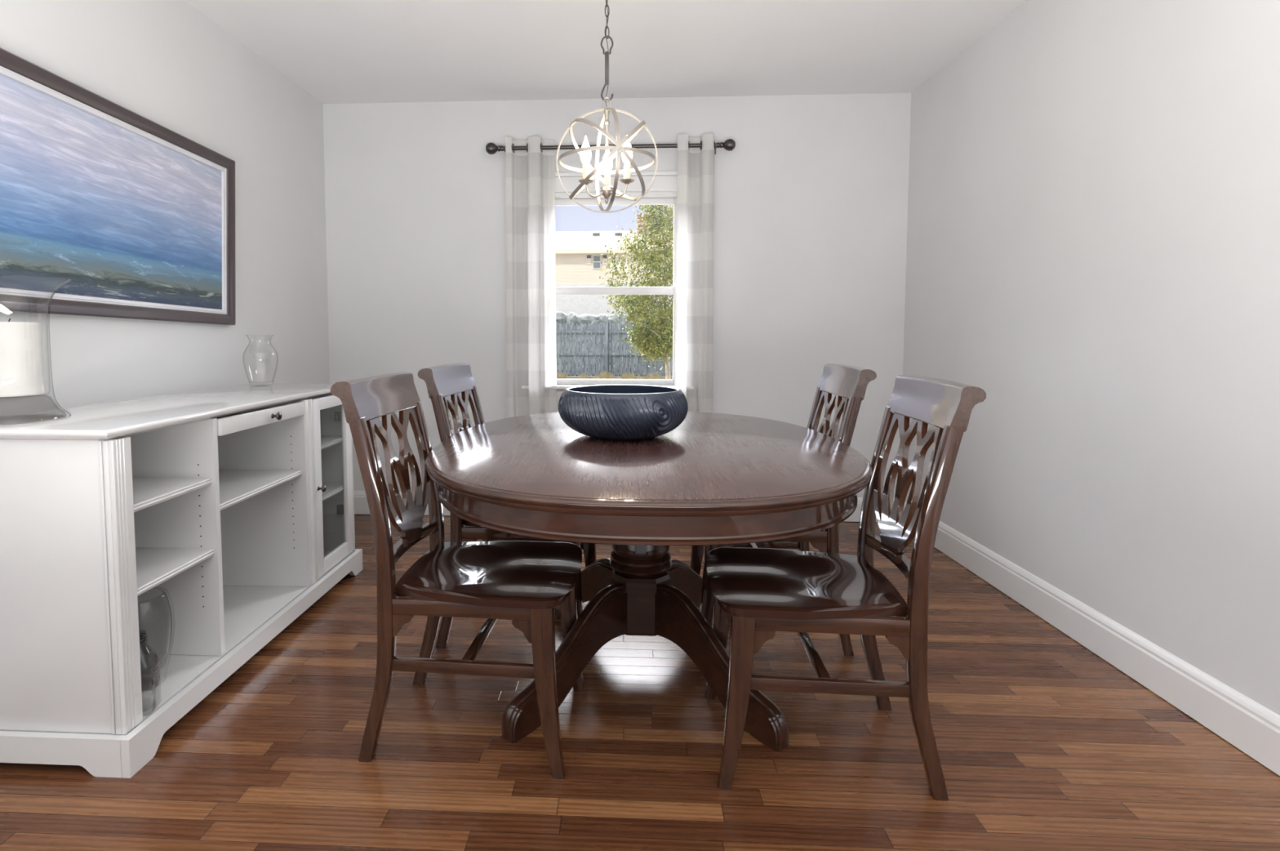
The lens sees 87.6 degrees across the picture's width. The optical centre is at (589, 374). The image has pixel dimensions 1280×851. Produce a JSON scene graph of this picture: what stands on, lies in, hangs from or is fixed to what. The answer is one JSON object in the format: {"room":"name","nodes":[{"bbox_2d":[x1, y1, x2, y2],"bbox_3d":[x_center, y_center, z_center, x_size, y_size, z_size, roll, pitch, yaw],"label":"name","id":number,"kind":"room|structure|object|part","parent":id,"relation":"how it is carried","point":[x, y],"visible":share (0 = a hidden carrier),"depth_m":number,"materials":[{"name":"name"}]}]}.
{"room":"dining room","nodes":[
{"label":"dining room","id":0,"kind":"room"},
{"bbox_2d":[0,0,329,417],"bbox_3d":[-1.789,-0.196,1.163,0.100,2.465,5.950,0,4,3],"label":"wall","id":1,"kind":"structure","parent":0,"point":[166,62],"depth_m":2.85,"materials":[{"name":"grey paint"}]},
{"bbox_2d":[0,47,235,324],"bbox_3d":[-1.653,-0.565,2.267,0.040,0.735,1.470,1,2,3],"label":"painting","id":2,"kind":"object","parent":1,"relation":"attached to","point":[96,193],"visible":1,"depth_m":2.26,"materials":[{"name":"blue paint"}]},
{"bbox_2d":[185,0,1026,103],"bbox_3d":[0.028,-1.462,1.015,3.737,0.080,6.010,0,4,3],"label":"ceiling","id":3,"kind":"structure","parent":0,"point":[337,51],"depth_m":3.13,"materials":[{"name":"paint"}]},
{"bbox_2d":[555,0,657,213],"bbox_3d":[0.055,-1.010,2.141,0.314,0.963,0.314,2,4,28],"label":"orb chandelier","id":4,"kind":"object","parent":3,"relation":"hanging from","point":[589,173],"visible":1,"depth_m":2.13,"materials":[{"name":"silver metal"}]},
{"bbox_3d":[-0.013,-0.717,2.125,0.035,0.092,0.035,0,4,3],"label":"bulb","id":5,"kind":"part","parent":4,"relation":"part of","materials":[{"name":"beige glass"}]},
{"bbox_3d":[0.016,-0.593,2.148,0.072,0.043,0.006,-2,4,-27],"label":"arm","id":6,"kind":"part","parent":4,"relation":"part of","materials":[{"name":"silver metal"}]},
{"bbox_3d":[0.055,-0.709,2.160,0.040,0.308,0.040,0,4,3],"label":"stem","id":7,"kind":"part","parent":4,"relation":"part of","materials":[{"name":"silver metal"}]},
{"bbox_3d":[0.055,-1.162,2.131,0.010,0.600,0.008,0,4,3],"label":"cord","id":8,"kind":"part","parent":4,"relation":"part of","materials":[{"name":"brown metal"}]},
{"bbox_3d":[0.059,-0.724,2.235,0.035,0.092,0.035,0,4,3],"label":"bulb","id":9,"kind":"part","parent":4,"relation":"part of","materials":[{"name":"beige glass"}]},
{"bbox_3d":[0.091,-0.593,2.143,0.072,0.043,0.006,2,4,33],"label":"arm","id":10,"kind":"part","parent":4,"relation":"part of","materials":[{"name":"silver metal"}]},
{"bbox_3d":[0.119,-0.716,2.118,0.035,0.092,0.035,0,4,3],"label":"bulb","id":11,"kind":"part","parent":4,"relation":"part of","materials":[{"name":"beige glass"}]},
{"bbox_2d":[322,93,911,497],"bbox_3d":[0.122,-0.375,4.014,3.407,2.465,0.160,0,4,3],"label":"wall","id":12,"kind":"structure","parent":0,"point":[811,193],"depth_m":3.90,"materials":[{"name":"grey paint"}]},
{"bbox_2d":[521,170,693,401],"bbox_3d":[0.138,-0.511,3.964,1.075,1.342,0.200,0,4,3],"label":"window","id":13,"kind":"structure","parent":12,"relation":"in","point":[663,190],"depth_m":3.96,"materials":[{"name":"white paint"}]},
{"bbox_3d":[0.136,0.073,3.956,1.075,0.022,0.110,0,4,3],"label":"sill","id":14,"kind":"part","parent":13,"relation":"part of","materials":[{"name":"white paint"}]},
{"bbox_3d":[0.140,-0.509,3.995,0.845,1.135,0.138,0,4,3],"label":"frame","id":15,"kind":"part","parent":13,"relation":"part of","materials":[{"name":"white paint"}]},
{"bbox_3d":[0.142,-0.772,4.008,0.799,0.567,0.030,0,4,3],"label":"sash","id":16,"kind":"part","parent":13,"relation":"part of","materials":[{"name":"white paint"}]},
{"bbox_3d":[0.140,-0.235,4.010,0.799,0.584,0.030,0,4,3],"label":"sash","id":17,"kind":"part","parent":13,"relation":"part of","materials":[{"name":"white paint"}]},
{"bbox_3d":[0.135,-0.557,3.904,1.055,1.242,0.034,0,4,3],"label":"casing","id":18,"kind":"part","parent":13,"relation":"part of","materials":[{"name":"white paint"}]},
{"bbox_2d":[485,138,735,154],"bbox_3d":[0.113,-1.301,3.816,1.422,0.068,0.119,0,4,3],"label":"curtain rod","id":19,"kind":"object","parent":12,"relation":"attached to","point":[729,144],"visible":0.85,"depth_m":3.78,"materials":[{"name":"brown metal"}]},
{"bbox_2d":[505,136,556,417],"bbox_3d":[-0.341,-0.295,3.881,0.292,2.122,0.073,0,4,3],"label":"curtain","id":20,"kind":"object","parent":19,"relation":"hanging from","point":[530,173],"visible":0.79,"depth_m":3.87,"materials":[{"name":"white fabric"}]},
{"bbox_2d":[674,133,715,412],"bbox_3d":[0.602,-0.292,3.830,0.229,2.122,0.076,0,4,3],"label":"curtain","id":21,"kind":"object","parent":19,"relation":"hanging from","point":[694,310],"visible":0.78,"depth_m":3.80,"materials":[{"name":"white fabric"}]},
{"bbox_2d":[353,490,894,521],"bbox_3d":[0.109,0.786,3.999,3.391,0.142,0.016,0,4,3],"label":"baseboard","id":22,"kind":"structure","parent":12,"relation":"attached to","point":[361,506],"depth_m":4.07,"materials":[{"name":"white paint"}]},
{"bbox_2d":[0,513,1279,850],"bbox_3d":[0.027,1.070,1.145,3.737,0.060,5.950,0,4,3],"label":"floor","id":23,"kind":"structure","parent":0,"point":[1043,743],"depth_m":1.74,"materials":[{"name":"brown wood"}]},
{"bbox_2d":[0,382,362,777],"bbox_3d":[-1.360,0.523,2.381,0.521,0.876,1.480,0,4,3],"label":"sideboard","id":24,"kind":"object","parent":23,"relation":"on","point":[237,502],"visible":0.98,"depth_m":1.94,"materials":[{"name":"white paint"}]},
{"bbox_2d":[0,279,71,416],"bbox_3d":[-1.551,-0.069,1.781,0.276,0.381,0.276,0,4,3],"label":"hurricane vase","id":25,"kind":"object","parent":24,"relation":"on","point":[71,279],"visible":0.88,"depth_m":1.83,"materials":[{"name":"clear glass"}]},
{"bbox_2d":[0,318,44,396],"bbox_3d":[-1.551,-0.049,1.782,0.136,0.206,0.136,0,4,3],"label":"candle","id":26,"kind":"object","parent":25,"relation":"in","point":[21,348],"visible":1,"depth_m":1.75,"materials":[{"name":"beige wax"}]},
{"bbox_3d":[-1.551,0.088,1.790,0.224,0.060,0.224,0,4,3],"label":"glass","id":27,"kind":"part","parent":25,"relation":"part of","materials":[{"name":"clear glass"}]},
{"bbox_3d":[-1.551,-0.069,1.781,0.276,0.381,0.276,0,4,3],"label":"glass","id":28,"kind":"part","parent":25,"relation":"part of","materials":[{"name":"clear glass"}]},
{"bbox_3d":[-1.412,0.532,1.681,0.472,0.748,0.020,0,4,3],"label":"panel","id":29,"kind":"part","parent":24,"relation":"part of","materials":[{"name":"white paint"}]},
{"bbox_3d":[-1.194,0.534,1.657,0.025,0.746,0.005,0,4,3],"label":"edge moulding","id":30,"kind":"part","parent":24,"relation":"part of","materials":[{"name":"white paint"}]},
{"bbox_2d":[144,631,161,713],"bbox_3d":[-1.207,0.794,1.785,0.079,0.213,0.077,-1,4,-11],"label":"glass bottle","id":31,"kind":"object","parent":24,"relation":"on","point":[144,631],"visible":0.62,"depth_m":1.81,"materials":[{"name":"clear glass"}]},
{"bbox_2d":[144,586,174,684],"bbox_3d":[-1.286,0.763,1.914,0.161,0.264,0.161,0,4,3],"label":"glass vase","id":32,"kind":"object","parent":24,"relation":"on","point":[153,587],"visible":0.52,"depth_m":1.95,"materials":[{"name":"clear glass"}]},
{"bbox_2d":[132,476,212,511],"bbox_3d":[-1.402,0.339,1.873,0.451,0.020,0.388,0,4,3],"label":"shelf","id":33,"kind":"object","parent":24,"relation":"attached to","point":[148,491],"depth_m":1.94,"materials":[{"name":"white wood"}]},
{"bbox_2d":[135,546,214,595],"bbox_3d":[-1.402,0.562,1.887,0.451,0.020,0.388,0,4,3],"label":"shelf","id":34,"kind":"object","parent":24,"relation":"attached to","point":[154,565],"depth_m":1.96,"materials":[{"name":"white wood"}]},
{"bbox_3d":[-1.375,0.876,2.408,0.471,0.026,1.428,0,4,3],"label":"panel","id":35,"kind":"part","parent":24,"relation":"part of","materials":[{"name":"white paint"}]},
{"bbox_2d":[242,336,278,386],"bbox_3d":[-1.467,-0.066,2.965,0.143,0.226,0.143,0,4,3],"label":"glass vase","id":36,"kind":"object","parent":24,"relation":"on","point":[272,336],"visible":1,"depth_m":2.97,"materials":[{"name":"clear glass"}]},
{"bbox_2d":[218,468,302,510],"bbox_3d":[-1.375,0.402,2.368,0.451,0.020,0.548,0,4,3],"label":"shelf","id":37,"kind":"object","parent":24,"relation":"attached to","point":[236,485],"depth_m":2.44,"materials":[{"name":"white wood"}]},
{"bbox_3d":[-1.142,0.147,2.340,0.020,0.053,0.542,0,4,3],"label":"drawer","id":38,"kind":"part","parent":24,"relation":"part of","materials":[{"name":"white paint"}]},
{"bbox_3d":[-1.114,0.146,2.370,0.032,0.029,0.029,0,4,3],"label":"knob","id":39,"kind":"part","parent":24,"relation":"part of","materials":[{"name":"brown metal"}]},
{"bbox_3d":[-1.096,0.465,2.725,0.032,0.029,0.029,0,4,3],"label":"knob","id":40,"kind":"part","parent":24,"relation":"part of","materials":[{"name":"brown metal"}]},
{"bbox_3d":[-1.336,0.444,3.086,0.472,0.748,0.020,0,4,3],"label":"panel","id":41,"kind":"part","parent":24,"relation":"part of","materials":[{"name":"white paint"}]},
{"bbox_2d":[320,435,342,449],"bbox_3d":[-1.348,0.301,2.862,0.451,0.020,0.408,0,4,3],"label":"shelf","id":42,"kind":"object","parent":24,"relation":"attached to","point":[326,441],"depth_m":2.95,"materials":[{"name":"white wood"}]},
{"bbox_2d":[321,482,343,501],"bbox_3d":[-1.348,0.520,2.875,0.451,0.020,0.408,0,4,3],"label":"shelf","id":43,"kind":"object","parent":24,"relation":"attached to","point":[332,488],"depth_m":2.96,"materials":[{"name":"white wood"}]},
{"bbox_3d":[-1.114,0.457,2.886,0.022,0.738,0.365,0,4,3],"label":"door","id":44,"kind":"part","parent":24,"relation":"part of","materials":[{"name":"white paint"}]},
{"bbox_2d":[330,371,584,778],"bbox_3d":[-0.334,0.497,1.876,0.613,0.992,0.460,0,4,6],"label":"dining chair","id":45,"kind":"object","parent":23,"relation":"on","point":[526,583],"visible":0.98,"depth_m":1.72,"materials":[{"name":"brown wood"}]},
{"bbox_3d":[-0.554,0.555,1.709,0.108,0.897,0.040,0,4,6],"label":"leg","id":46,"kind":"part","parent":45,"relation":"part of","materials":[{"name":"brown wood"}]},
{"bbox_3d":[-0.593,0.054,1.876,0.090,0.108,0.418,0,4,6],"label":"crest rail","id":47,"kind":"part","parent":45,"relation":"part of","materials":[{"name":"brown wood"}]},
{"bbox_3d":[-0.512,0.479,1.894,0.046,0.031,0.364,0,4,6],"label":"rail","id":48,"kind":"part","parent":45,"relation":"part of","materials":[{"name":"brown wood"}]},
{"bbox_3d":[-0.512,0.531,2.092,0.108,0.897,0.040,0,4,6],"label":"leg","id":49,"kind":"part","parent":45,"relation":"part of","materials":[{"name":"brown wood"}]},
{"bbox_3d":[-0.261,0.545,1.871,0.468,0.026,0.460,0,4,6],"label":"seat","id":50,"kind":"part","parent":45,"relation":"part of","materials":[{"name":"brown wood"}]},
{"bbox_3d":[-0.104,0.789,1.664,0.084,0.436,0.042,0,4,6],"label":"leg","id":51,"kind":"part","parent":45,"relation":"part of","materials":[{"name":"brown wood"}]},
{"bbox_3d":[-0.059,0.764,2.067,0.084,0.436,0.042,0,4,6],"label":"leg","id":52,"kind":"part","parent":45,"relation":"part of","materials":[{"name":"brown wood"}]},
{"bbox_2d":[417,362,596,648],"bbox_3d":[-0.273,0.458,2.495,0.613,0.992,0.460,0,4,8],"label":"dining chair","id":53,"kind":"object","parent":23,"relation":"on","point":[442,381],"visible":0.3,"depth_m":2.35,"materials":[{"name":"brown wood"}]},
{"bbox_3d":[-0.497,0.516,2.334,0.108,0.897,0.040,0,4,8],"label":"leg","id":54,"kind":"part","parent":53,"relation":"part of","materials":[{"name":"brown wood"}]},
{"bbox_3d":[-0.532,0.015,2.502,0.090,0.108,0.418,0,4,8],"label":"crest rail","id":55,"kind":"part","parent":53,"relation":"part of","materials":[{"name":"brown wood"}]},
{"bbox_3d":[-0.201,0.506,2.488,0.468,0.026,0.460,0,4,8],"label":"seat","id":56,"kind":"part","parent":53,"relation":"part of","materials":[{"name":"brown wood"}]},
{"bbox_3d":[-0.446,0.492,2.716,0.108,0.897,0.040,0,4,8],"label":"leg","id":57,"kind":"part","parent":53,"relation":"part of","materials":[{"name":"brown wood"}]},
{"bbox_3d":[-0.049,0.750,2.278,0.084,0.436,0.042,0,4,8],"label":"leg","id":58,"kind":"part","parent":53,"relation":"part of","materials":[{"name":"brown wood"}]},
{"bbox_3d":[0.005,0.725,2.679,0.084,0.436,0.042,0,4,8],"label":"leg","id":59,"kind":"part","parent":53,"relation":"part of","materials":[{"name":"brown wood"}]},
{"bbox_2d":[425,411,872,751],"bbox_3d":[0.171,0.591,2.236,1.326,0.760,1.664,0,4,3],"label":"dining table","id":60,"kind":"object","parent":23,"relation":"on","point":[713,478],"visible":0.8,"depth_m":1.80,"materials":[{"name":"brown wood"}]},
{"bbox_3d":[-0.059,0.833,1.996,0.053,0.307,0.516,3,5,42],"label":"pedestal leg","id":61,"kind":"part","parent":60,"relation":"part of","materials":[{"name":"brown wood"}]},
{"bbox_3d":[-0.030,0.799,2.527,0.053,0.307,0.516,-3,4,-36],"label":"pedestal leg","id":62,"kind":"part","parent":60,"relation":"part of","materials":[{"name":"brown wood"}]},
{"bbox_2d":[558,384,688,439],"bbox_3d":[0.112,0.127,2.272,0.440,0.160,0.440,1,4,18],"label":"bowl","id":63,"kind":"object","parent":60,"relation":"on","point":[604,411],"visible":1,"depth_m":2.10,"materials":[{"name":"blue ceramic"}]},
{"bbox_3d":[0.401,0.801,2.503,0.053,0.307,0.516,3,5,42],"label":"pedestal leg","id":64,"kind":"part","parent":60,"relation":"part of","materials":[{"name":"brown wood"}]},
{"bbox_3d":[0.372,0.834,1.973,0.053,0.307,0.516,-3,4,-36],"label":"pedestal leg","id":65,"kind":"part","parent":60,"relation":"part of","materials":[{"name":"brown wood"}]},
{"bbox_2d":[689,363,876,655],"bbox_3d":[0.675,0.459,2.481,0.613,0.992,0.460,0,4,3],"label":"dining chair","id":66,"kind":"object","parent":23,"relation":"on","point":[849,382],"visible":0.3,"depth_m":2.31,"materials":[{"name":"brown wood"}]},
{"bbox_3d":[0.434,0.723,2.715,0.084,0.436,0.042,0,4,3],"label":"leg","id":67,"kind":"part","parent":66,"relation":"part of","materials":[{"name":"brown wood"}]},
{"bbox_3d":[0.410,0.748,2.310,0.084,0.436,0.042,0,4,3],"label":"leg","id":68,"kind":"part","parent":66,"relation":"part of","materials":[{"name":"brown wood"}]},
{"bbox_3d":[0.886,0.495,2.664,0.108,0.897,0.040,0,4,3],"label":"leg","id":69,"kind":"part","parent":66,"relation":"part of","materials":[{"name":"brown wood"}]},
{"bbox_3d":[0.864,0.520,2.280,0.108,0.897,0.040,0,4,3],"label":"leg","id":70,"kind":"part","parent":66,"relation":"part of","materials":[{"name":"brown wood"}]},
{"bbox_3d":[0.936,0.019,2.438,0.090,0.108,0.418,0,4,3],"label":"crest rail","id":71,"kind":"part","parent":66,"relation":"part of","materials":[{"name":"brown wood"}]},
{"bbox_2d":[704,374,986,800],"bbox_3d":[0.627,0.503,1.780,0.613,0.992,0.460,0,4,5],"label":"dining chair","id":72,"kind":"object","parent":23,"relation":"on","point":[758,593],"visible":1,"depth_m":1.61,"materials":[{"name":"brown wood"}]},
{"bbox_3d":[0.394,0.766,2.023,0.084,0.436,0.042,0,4,5],"label":"leg","id":73,"kind":"part","parent":72,"relation":"part of","materials":[{"name":"brown wood"}]},
{"bbox_3d":[0.355,0.792,1.620,0.084,0.436,0.042,0,4,5],"label":"leg","id":74,"kind":"part","parent":72,"relation":"part of","materials":[{"name":"brown wood"}]},
{"bbox_3d":[0.555,0.550,1.790,0.468,0.026,0.460,0,4,5],"label":"seat","id":75,"kind":"part","parent":72,"relation":"part of","materials":[{"name":"brown wood"}]},
{"bbox_3d":[0.845,0.540,1.956,0.108,0.897,0.040,0,4,5],"label":"leg","id":76,"kind":"part","parent":72,"relation":"part of","materials":[{"name":"brown wood"}]},
{"bbox_3d":[0.806,0.488,1.762,0.046,0.031,0.364,0,4,5],"label":"rail","id":77,"kind":"part","parent":72,"relation":"part of","materials":[{"name":"brown wood"}]},
{"bbox_3d":[0.808,0.564,1.573,0.108,0.897,0.040,0,4,5],"label":"leg","id":78,"kind":"part","parent":72,"relation":"part of","materials":[{"name":"brown wood"}]},
{"bbox_3d":[0.887,0.064,1.728,0.090,0.108,0.418,0,4,5],"label":"crest rail","id":79,"kind":"part","parent":72,"relation":"part of","materials":[{"name":"brown wood"}]},
{"bbox_2d":[902,0,1279,715],"bbox_3d":[1.775,-0.184,0.971,0.102,2.465,5.954,0,4,2],"label":"wall","id":80,"kind":"structure","parent":0,"point":[1093,226],"depth_m":2.20,"materials":[{"name":"grey paint"}]},
{"bbox_2d":[902,501,1279,775],"bbox_3d":[1.714,0.975,0.997,0.016,0.142,5.852,0,4,2],"label":"baseboard","id":81,"kind":"structure","parent":80,"relation":"attached to","point":[1251,726],"depth_m":2.12,"materials":[{"name":"white paint"}]},
{"label":"outside","id":82,"kind":"structure","parent":0,"visible":0},
{"bbox_2d":[563,374,672,379],"bbox_3d":[0.781,0.641,14.498,60.000,0.200,20.300,0,4,3],"label":"ground","id":83,"kind":"structure","parent":82,"point":[571,376],"depth_m":21.64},
{"bbox_2d":[555,311,672,376],"bbox_3d":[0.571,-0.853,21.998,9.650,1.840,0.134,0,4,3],"label":"picket fence","id":84,"kind":"object","parent":83,"relation":"on","point":[561,330],"visible":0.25,"depth_m":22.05,"materials":[{"name":"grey wood"}]},
{"bbox_3d":[-0.656,-1.434,22.040,2.300,0.075,0.048,0,4,3],"label":"rail","id":85,"kind":"part","parent":84,"relation":"part of","materials":[{"name":"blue wood"}]},
{"bbox_3d":[-0.656,-0.696,22.087,2.300,0.075,0.048,0,4,3],"label":"rail","id":86,"kind":"part","parent":84,"relation":"part of","materials":[{"name":"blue wood"}]},
{"bbox_3d":[-0.633,-0.855,22.116,2.442,1.789,0.026,0,4,3],"label":"picket panel","id":87,"kind":"part","parent":84,"relation":"part of","materials":[{"name":"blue wood"}]},
{"bbox_3d":[-0.656,-0.037,22.128,2.300,0.075,0.048,0,4,3],"label":"rail","id":88,"kind":"part","parent":84,"relation":"part of","materials":[{"name":"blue wood"}]},
{"bbox_3d":[0.545,-0.852,21.985,0.100,1.840,0.105,0,4,3],"label":"post","id":89,"kind":"part","parent":84,"relation":"part of","materials":[{"name":"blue wood"}]},
{"bbox_3d":[1.740,-1.426,21.911,2.300,0.075,0.048,0,4,3],"label":"rail","id":90,"kind":"part","parent":84,"relation":"part of","materials":[{"name":"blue wood"}]},
{"bbox_3d":[1.740,-0.688,21.957,2.300,0.075,0.048,0,4,3],"label":"rail","id":91,"kind":"part","parent":84,"relation":"part of","materials":[{"name":"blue wood"}]},
{"bbox_3d":[1.762,-0.845,21.987,2.440,1.785,0.028,0,4,3],"label":"picket panel","id":92,"kind":"part","parent":84,"relation":"part of","materials":[{"name":"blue wood"}]},
{"bbox_3d":[1.740,-0.029,21.999,2.300,0.075,0.048,0,4,3],"label":"rail","id":93,"kind":"part","parent":84,"relation":"part of","materials":[{"name":"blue wood"}]},
{"bbox_2d":[556,368,672,378],"bbox_3d":[0.669,-0.049,21.428,5.907,0.306,1.073,0,4,3],"label":"dry grass","id":94,"kind":"structure","parent":83,"relation":"on","point":[604,375],"depth_m":21.17,"materials":[{"name":"beige plant"}]},
{"bbox_2d":[595,204,673,378],"bbox_3d":[1.369,-1.489,12.877,2.534,4.261,1.565,0,4,3],"label":"tree","id":95,"kind":"object","parent":83,"relation":"on","point":[655,340],"visible":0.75,"depth_m":12.69,"materials":[{"name":"green plant"}]},
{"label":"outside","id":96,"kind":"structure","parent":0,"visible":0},
{"bbox_3d":[2.561,-2.465,47.219,80.000,2.290,45.300,0,4,3],"label":"ground","id":97,"kind":"structure","parent":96,"visible":0},
{"bbox_2d":[555,214,673,315],"bbox_3d":[1.012,-5.843,36.891,14.840,5.750,6.430,0,4,3],"label":"house","id":98,"kind":"structure","parent":97,"relation":"on","point":[577,253],"depth_m":34.18,"materials":[{"name":"beige"}]},
{"bbox_2d":[586,254,591,264],"bbox_3d":[-0.046,-5.901,34.069,0.250,0.480,0.030,0,4,3],"label":"shutter","id":99,"kind":"object","parent":98,"relation":"hanging from","point":[588,256],"depth_m":34.06,"materials":[{"name":"beige"}]},
{"bbox_2d":[592,232,599,235],"bbox_3d":[0.359,-7.537,36.182,0.400,0.320,0.400,0,4,3],"label":"roof vent","id":100,"kind":"object","parent":98,"relation":"attached to","point":[593,233],"depth_m":35.98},
{"bbox_3d":[0.357,-5.609,34.040,0.340,0.280,0.009,0,4,3],"label":"pane","id":101,"kind":"part","parent":98,"relation":"part of","materials":[{"name":"grey glass"}]},
{"bbox_3d":[0.357,-5.943,34.019,0.340,0.270,0.009,0,4,3],"label":"pane","id":102,"kind":"part","parent":98,"relation":"part of","materials":[{"name":"grey glass"}]},
{"bbox_2d":[602,254,607,264],"bbox_3d":[0.763,-5.898,34.026,0.250,0.480,0.030,0,4,3],"label":"shutter","id":103,"kind":"object","parent":98,"relation":"hanging from","point":[605,256],"depth_m":34.02,"materials":[{"name":"beige"}]},
{"bbox_2d":[614,232,622,235],"bbox_3d":[1.557,-7.533,36.117,0.400,0.320,0.400,0,4,3],"label":"roof vent","id":104,"kind":"object","parent":98,"relation":"attached to","point":[615,233],"depth_m":35.92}
]}

